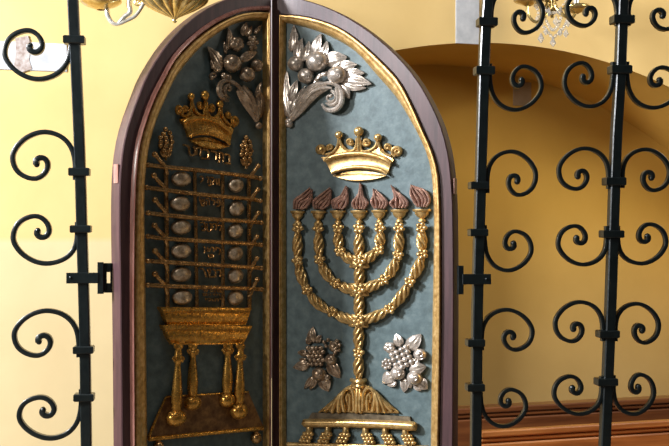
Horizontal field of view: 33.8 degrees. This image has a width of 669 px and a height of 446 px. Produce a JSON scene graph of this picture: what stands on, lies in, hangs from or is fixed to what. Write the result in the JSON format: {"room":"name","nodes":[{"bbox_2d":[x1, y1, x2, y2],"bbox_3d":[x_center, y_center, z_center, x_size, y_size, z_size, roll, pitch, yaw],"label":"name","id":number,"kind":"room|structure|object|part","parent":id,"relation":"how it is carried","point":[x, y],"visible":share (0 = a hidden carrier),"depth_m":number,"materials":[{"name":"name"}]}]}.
{"room":"house of worship","nodes":[
{"label":"house of worship","id":0,"kind":"room"},
{"bbox_2d":[0,0,668,445],"bbox_3d":[-0.144,-0.600,5.559,8.700,4.200,0.001,0,0,-16],"label":"wall","id":1,"kind":"structure","parent":0,"point":[114,58],"depth_m":5.24,"materials":[{"name":"yellow paint"}]},
{"bbox_2d":[14,36,31,71],"bbox_3d":[-1.466,-0.795,5.175,0.081,0.175,0.008,0,0,-16],"label":"trim","id":2,"kind":"structure","parent":1,"relation":"attached to","point":[22,63],"depth_m":5.17,"materials":[{"name":"white stone"}]},
{"bbox_2d":[0,41,66,71],"bbox_3d":[-1.547,-0.785,5.155,0.570,0.133,0.010,0,0,-16],"label":"trim","id":3,"kind":"structure","parent":1,"relation":"attached to","point":[53,57],"depth_m":5.20,"materials":[{"name":"grey stone"}]},
{"bbox_2d":[80,0,208,25],"bbox_3d":[-0.783,-1.038,4.819,0.455,0.364,0.558,0,0,44],"label":"wall lamp","id":4,"kind":"object","parent":1,"relation":"attached to","point":[174,9],"visible":1,"depth_m":4.75,"materials":[{"name":"gold metal"}]},
{"bbox_2d":[80,0,121,10],"bbox_3d":[-1.015,-1.021,4.780,0.179,0.191,0.179,0,0,0],"label":"candle holder","id":5,"kind":"object","parent":4,"relation":"on","point":[101,5],"depth_m":4.74,"materials":[{"name":"metal"}]},
{"bbox_3d":[-0.898,-0.944,4.780,0.209,0.177,0.022,0,0,0],"label":"arm","id":6,"kind":"part","parent":4,"relation":"part of","materials":[{"name":"metal"}]},
{"bbox_3d":[-0.695,-1.002,4.780,0.299,0.230,0.239,0,0,0],"label":"lamp shade","id":7,"kind":"part","parent":4,"relation":"part of","materials":[{"name":"gold metal"}]},
{"bbox_2d":[455,0,478,44],"bbox_3d":[0.701,-1.216,5.800,0.134,0.543,0.010,0,0,-16],"label":"trim","id":8,"kind":"structure","parent":1,"relation":"attached to","point":[466,11],"depth_m":5.79,"materials":[{"name":"grey stone"}]},
{"bbox_2d":[395,43,668,405],"bbox_3d":[1.244,0.272,6.399,3.195,2.456,0.850,0,0,-16],"label":"wall niche","id":9,"kind":"object","parent":1,"relation":"in","point":[553,126],"visible":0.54,"depth_m":6.85,"materials":[{"name":"paint"}]},
{"bbox_2d":[513,82,530,105],"bbox_3d":[1.163,-0.799,6.817,0.122,0.145,0.010,0,0,-16],"label":"trim","id":10,"kind":"structure","parent":9,"relation":"attached to","point":[521,96],"depth_m":6.81,"materials":[{"name":"stone"}]},
{"bbox_2d":[513,0,589,46],"bbox_3d":[1.105,-1.096,5.588,0.392,0.404,0.148,0,0,0],"label":"wall lamp","id":11,"kind":"object","parent":1,"relation":"attached to","point":[551,7],"visible":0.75,"depth_m":5.59,"materials":[{"name":"gold metal"}]},
{"bbox_2d":[513,0,536,5],"bbox_3d":[0.983,-1.191,5.588,0.148,0.178,0.148,0,0,0],"label":"candle holder","id":12,"kind":"object","parent":11,"relation":"on","point":[521,2],"depth_m":5.56,"materials":[{"name":"metal"}]},
{"bbox_3d":[1.047,-1.073,5.594,0.150,0.120,0.023,0,0,-8],"label":"arm","id":13,"kind":"part","parent":11,"relation":"part of","materials":[{"name":"gold metal"}]},
{"bbox_3d":[1.069,-1.038,5.598,0.102,0.211,0.017,0,0,0],"label":"bead chain","id":14,"kind":"part","parent":11,"relation":"part of","materials":[{"name":"clear glass"}]},
{"bbox_3d":[1.102,-1.172,5.615,0.118,0.252,0.048,0,0,0],"label":"plate","id":15,"kind":"part","parent":11,"relation":"part of","materials":[{"name":"gold metal"}]},
{"bbox_3d":[1.112,-1.013,5.598,0.097,0.078,0.016,0,0,0],"label":"bead chain","id":16,"kind":"part","parent":11,"relation":"part of","materials":[{"name":"clear glass"}]},
{"bbox_3d":[1.115,-1.097,5.598,0.142,0.074,0.016,0,0,0],"label":"bead chain","id":17,"kind":"part","parent":11,"relation":"part of","materials":[{"name":"clear glass"}]},
{"bbox_3d":[1.153,-1.018,5.598,0.097,0.171,0.016,0,0,0],"label":"bead chain","id":18,"kind":"part","parent":11,"relation":"part of","materials":[{"name":"clear glass"}]},
{"bbox_3d":[1.172,-1.077,5.595,0.131,0.088,0.022,0,0,9],"label":"arm","id":19,"kind":"part","parent":11,"relation":"part of","materials":[{"name":"gold metal"}]},
{"bbox_2d":[561,0,589,13],"bbox_3d":[1.227,-1.153,5.588,0.148,0.178,0.148,0,0,0],"label":"candle holder","id":20,"kind":"object","parent":11,"relation":"on","point":[576,7],"depth_m":5.54,"materials":[{"name":"metal"}]},
{"bbox_3d":[0.000,1.525,3.000,12.000,0.050,10.000,0,0,0],"label":"floor","id":21,"kind":"structure","parent":0,"visible":0},
{"bbox_2d":[111,0,270,445],"bbox_3d":[-0.457,0.277,3.692,0.626,2.206,0.085,0,0,-43],"label":"door","id":22,"kind":"structure","parent":21,"relation":"on","point":[191,183],"depth_m":3.69,"materials":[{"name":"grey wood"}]},
{"bbox_2d":[2,0,111,445],"bbox_3d":[-0.958,0.170,3.482,0.501,2.460,0.049,0,0,-7],"label":"iron grille","id":23,"kind":"object","parent":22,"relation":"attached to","point":[83,349],"visible":1,"depth_m":3.48,"materials":[{"name":"black metal"}]},
{"bbox_3d":[-0.692,-0.156,3.488,0.004,0.060,0.026,0,0,-43],"label":"edge plate","id":24,"kind":"part","parent":22,"relation":"part of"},
{"bbox_3d":[-0.519,0.533,3.616,0.074,0.273,0.059,0,0,-43],"label":"table leg","id":25,"kind":"part","parent":22,"relation":"part of","materials":[{"name":"gold metal"}]},
{"bbox_3d":[-0.473,0.514,3.673,0.066,0.224,0.053,0,0,-43],"label":"table leg","id":26,"kind":"part","parent":22,"relation":"part of","materials":[{"name":"gold metal"}]},
{"bbox_3d":[-0.433,-0.096,3.709,0.486,0.055,0.020,0,0,-43],"label":"cross rod","id":27,"kind":"part","parent":22,"relation":"part of","materials":[{"name":"brown metal"}]},
{"bbox_3d":[-0.430,0.141,3.712,0.487,0.054,0.020,0,0,-43],"label":"cross rod","id":28,"kind":"part","parent":22,"relation":"part of","materials":[{"name":"brown metal"}]},
{"bbox_3d":[-0.430,0.061,3.712,0.487,0.052,0.020,0,0,-43],"label":"cross rod","id":29,"kind":"part","parent":22,"relation":"part of","materials":[{"name":"brown metal"}]},
{"bbox_3d":[-0.430,0.217,3.712,0.487,0.051,0.020,0,0,-43],"label":"cross rod","id":30,"kind":"part","parent":22,"relation":"part of","materials":[{"name":"brown metal"}]},
{"bbox_3d":[-0.430,-0.017,3.712,0.487,0.049,0.020,0,0,-43],"label":"cross rod","id":31,"kind":"part","parent":22,"relation":"part of","materials":[{"name":"brown metal"}]},
{"bbox_3d":[-0.432,-0.172,3.710,0.482,0.049,0.020,0,0,-43],"label":"cross rod","id":32,"kind":"part","parent":22,"relation":"part of","materials":[{"name":"brown metal"}]},
{"bbox_3d":[-0.431,0.643,3.722,0.475,0.145,0.015,0,0,-43],"label":"board","id":33,"kind":"part","parent":22,"relation":"part of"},
{"bbox_3d":[-0.432,-0.312,3.721,0.204,0.082,0.016,0,0,-43],"label":"crown","id":34,"kind":"part","parent":22,"relation":"part of","materials":[{"name":"gold metal"}]},
{"bbox_3d":[-0.422,-0.279,3.724,0.178,0.059,0.025,0,0,-43],"label":"crown","id":35,"kind":"part","parent":22,"relation":"part of","materials":[{"name":"gold metal"}]},
{"bbox_3d":[-0.368,0.523,3.771,0.060,0.220,0.054,0,0,-43],"label":"table leg","id":36,"kind":"part","parent":22,"relation":"part of","materials":[{"name":"gold metal"}]},
{"bbox_3d":[-0.329,0.547,3.795,0.069,0.262,0.060,0,0,-43],"label":"table leg","id":37,"kind":"part","parent":22,"relation":"part of","materials":[{"name":"gold metal"}]},
{"bbox_2d":[271,0,458,445],"bbox_3d":[0.070,0.281,3.800,0.732,2.198,0.094,0,0,26],"label":"door","id":38,"kind":"structure","parent":21,"relation":"on","point":[365,255],"depth_m":3.79,"materials":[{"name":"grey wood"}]},
{"bbox_2d":[290,211,304,222],"bbox_3d":[-0.131,-0.021,3.897,0.058,0.047,0.036,0,0,26],"label":"candle cup","id":39,"kind":"object","parent":38,"relation":"on","point":[295,216],"depth_m":3.89,"materials":[{"name":"gold metal"}]},
{"bbox_2d":[310,211,325,222],"bbox_3d":[-0.057,-0.020,3.861,0.061,0.046,0.037,0,0,26],"label":"candle cup","id":40,"kind":"object","parent":38,"relation":"on","point":[315,216],"depth_m":3.86,"materials":[{"name":"gold metal"}]},
{"bbox_3d":[-0.049,-0.508,3.836,0.056,0.039,0.019,0,0,26],"label":"cord","id":41,"kind":"part","parent":38,"relation":"part of","materials":[{"name":"silver metal"}]},
{"bbox_2d":[328,341,339,351],"bbox_3d":[0.001,0.431,3.833,0.046,0.042,0.046,0,0,26],"label":"flower","id":42,"kind":"object","parent":38,"relation":"on","point":[333,346],"depth_m":3.82,"materials":[{"name":"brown metal"}]},
{"bbox_2d":[330,210,345,222],"bbox_3d":[0.012,-0.021,3.828,0.061,0.046,0.037,0,0,26],"label":"candle cup","id":43,"kind":"object","parent":38,"relation":"on","point":[336,216],"depth_m":3.82,"materials":[{"name":"gold metal"}]},
{"bbox_2d":[350,210,367,223],"bbox_3d":[0.086,-0.021,3.792,0.067,0.046,0.041,0,0,26],"label":"candle cup","id":44,"kind":"object","parent":38,"relation":"on","point":[356,216],"depth_m":3.79,"materials":[{"name":"gold metal"}]},
{"bbox_3d":[0.083,-0.204,3.795,0.250,0.072,0.016,0,0,26],"label":"crown","id":45,"kind":"part","parent":38,"relation":"part of","materials":[{"name":"gold metal"}]},
{"bbox_3d":[0.087,-0.172,3.787,0.212,0.056,0.026,0,0,26],"label":"crown","id":46,"kind":"part","parent":38,"relation":"part of","materials":[{"name":"gold metal"}]},
{"bbox_2d":[371,210,387,222],"bbox_3d":[0.153,-0.023,3.759,0.061,0.045,0.037,0,0,26],"label":"candle cup","id":47,"kind":"object","parent":38,"relation":"on","point":[377,216],"depth_m":3.75,"materials":[{"name":"gold metal"}]},
{"bbox_2d":[390,209,408,222],"bbox_3d":[0.220,-0.024,3.727,0.065,0.045,0.040,0,0,26],"label":"candle cup","id":48,"kind":"object","parent":38,"relation":"on","point":[396,215],"depth_m":3.72,"materials":[{"name":"gold metal"}]},
{"bbox_2d":[413,349,426,359],"bbox_3d":[0.286,0.441,3.688,0.046,0.040,0.045,0,0,26],"label":"flower","id":49,"kind":"object","parent":38,"relation":"on","point":[418,354],"depth_m":3.68,"materials":[{"name":"silver metal"}]},
{"bbox_2d":[412,209,431,221],"bbox_3d":[0.293,-0.025,3.691,0.068,0.044,0.041,0,0,26],"label":"candle cup","id":50,"kind":"object","parent":38,"relation":"on","point":[418,215],"depth_m":3.68,"materials":[{"name":"gold metal"}]},
{"bbox_3d":[0.400,-0.122,3.648,0.004,0.053,0.026,0,0,26],"label":"edge plate","id":51,"kind":"part","parent":38,"relation":"part of","materials":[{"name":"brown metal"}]},
{"bbox_2d":[457,0,668,445],"bbox_3d":[0.865,0.149,3.696,0.928,2.502,0.050,0,0,-7],"label":"iron grille","id":52,"kind":"object","parent":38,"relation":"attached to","point":[619,71],"visible":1,"depth_m":3.68,"materials":[{"name":"black metal"}]},
{"bbox_2d":[458,395,668,445],"bbox_3d":[1.329,1.233,5.968,2.850,0.534,0.101,0,0,-17],"label":"wooden ledge","id":53,"kind":"object","parent":21,"relation":"on","point":[546,413],"visible":0.25,"depth_m":5.88,"materials":[{"name":"brown wood"}]},
{"bbox_3d":[1.328,1.009,5.971,2.842,0.025,0.085,0,0,-17],"label":"rail","id":54,"kind":"part","parent":53,"relation":"part of","materials":[{"name":"brown wood"}]},
{"bbox_3d":[1.327,1.231,5.974,2.830,0.419,0.068,0,0,-17],"label":"panel","id":55,"kind":"part","parent":53,"relation":"part of","materials":[{"name":"brown wood"}]},
{"bbox_2d":[482,419,668,445],"bbox_3d":[1.629,1.229,5.151,1.890,0.542,0.445,0,0,-17],"label":"wooden bench","id":56,"kind":"object","parent":21,"relation":"on","point":[645,432],"visible":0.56,"depth_m":5.21,"materials":[{"name":"brown wood"}]},
{"bbox_3d":[1.575,1.093,5.333,1.870,0.150,0.018,0,0,-17],"label":"rail","id":57,"kind":"part","parent":56,"relation":"part of","materials":[{"name":"brown wood"}]},
{"bbox_3d":[1.571,1.001,5.345,1.882,0.025,0.030,0,0,-17],"label":"rail","id":58,"kind":"part","parent":56,"relation":"part of","materials":[{"name":"brown wood"}]},
{"bbox_3d":[1.570,1.227,5.348,1.870,0.427,0.013,0,0,-17],"label":"panel","id":59,"kind":"part","parent":56,"relation":"part of","materials":[{"name":"brown wood"}]}
]}

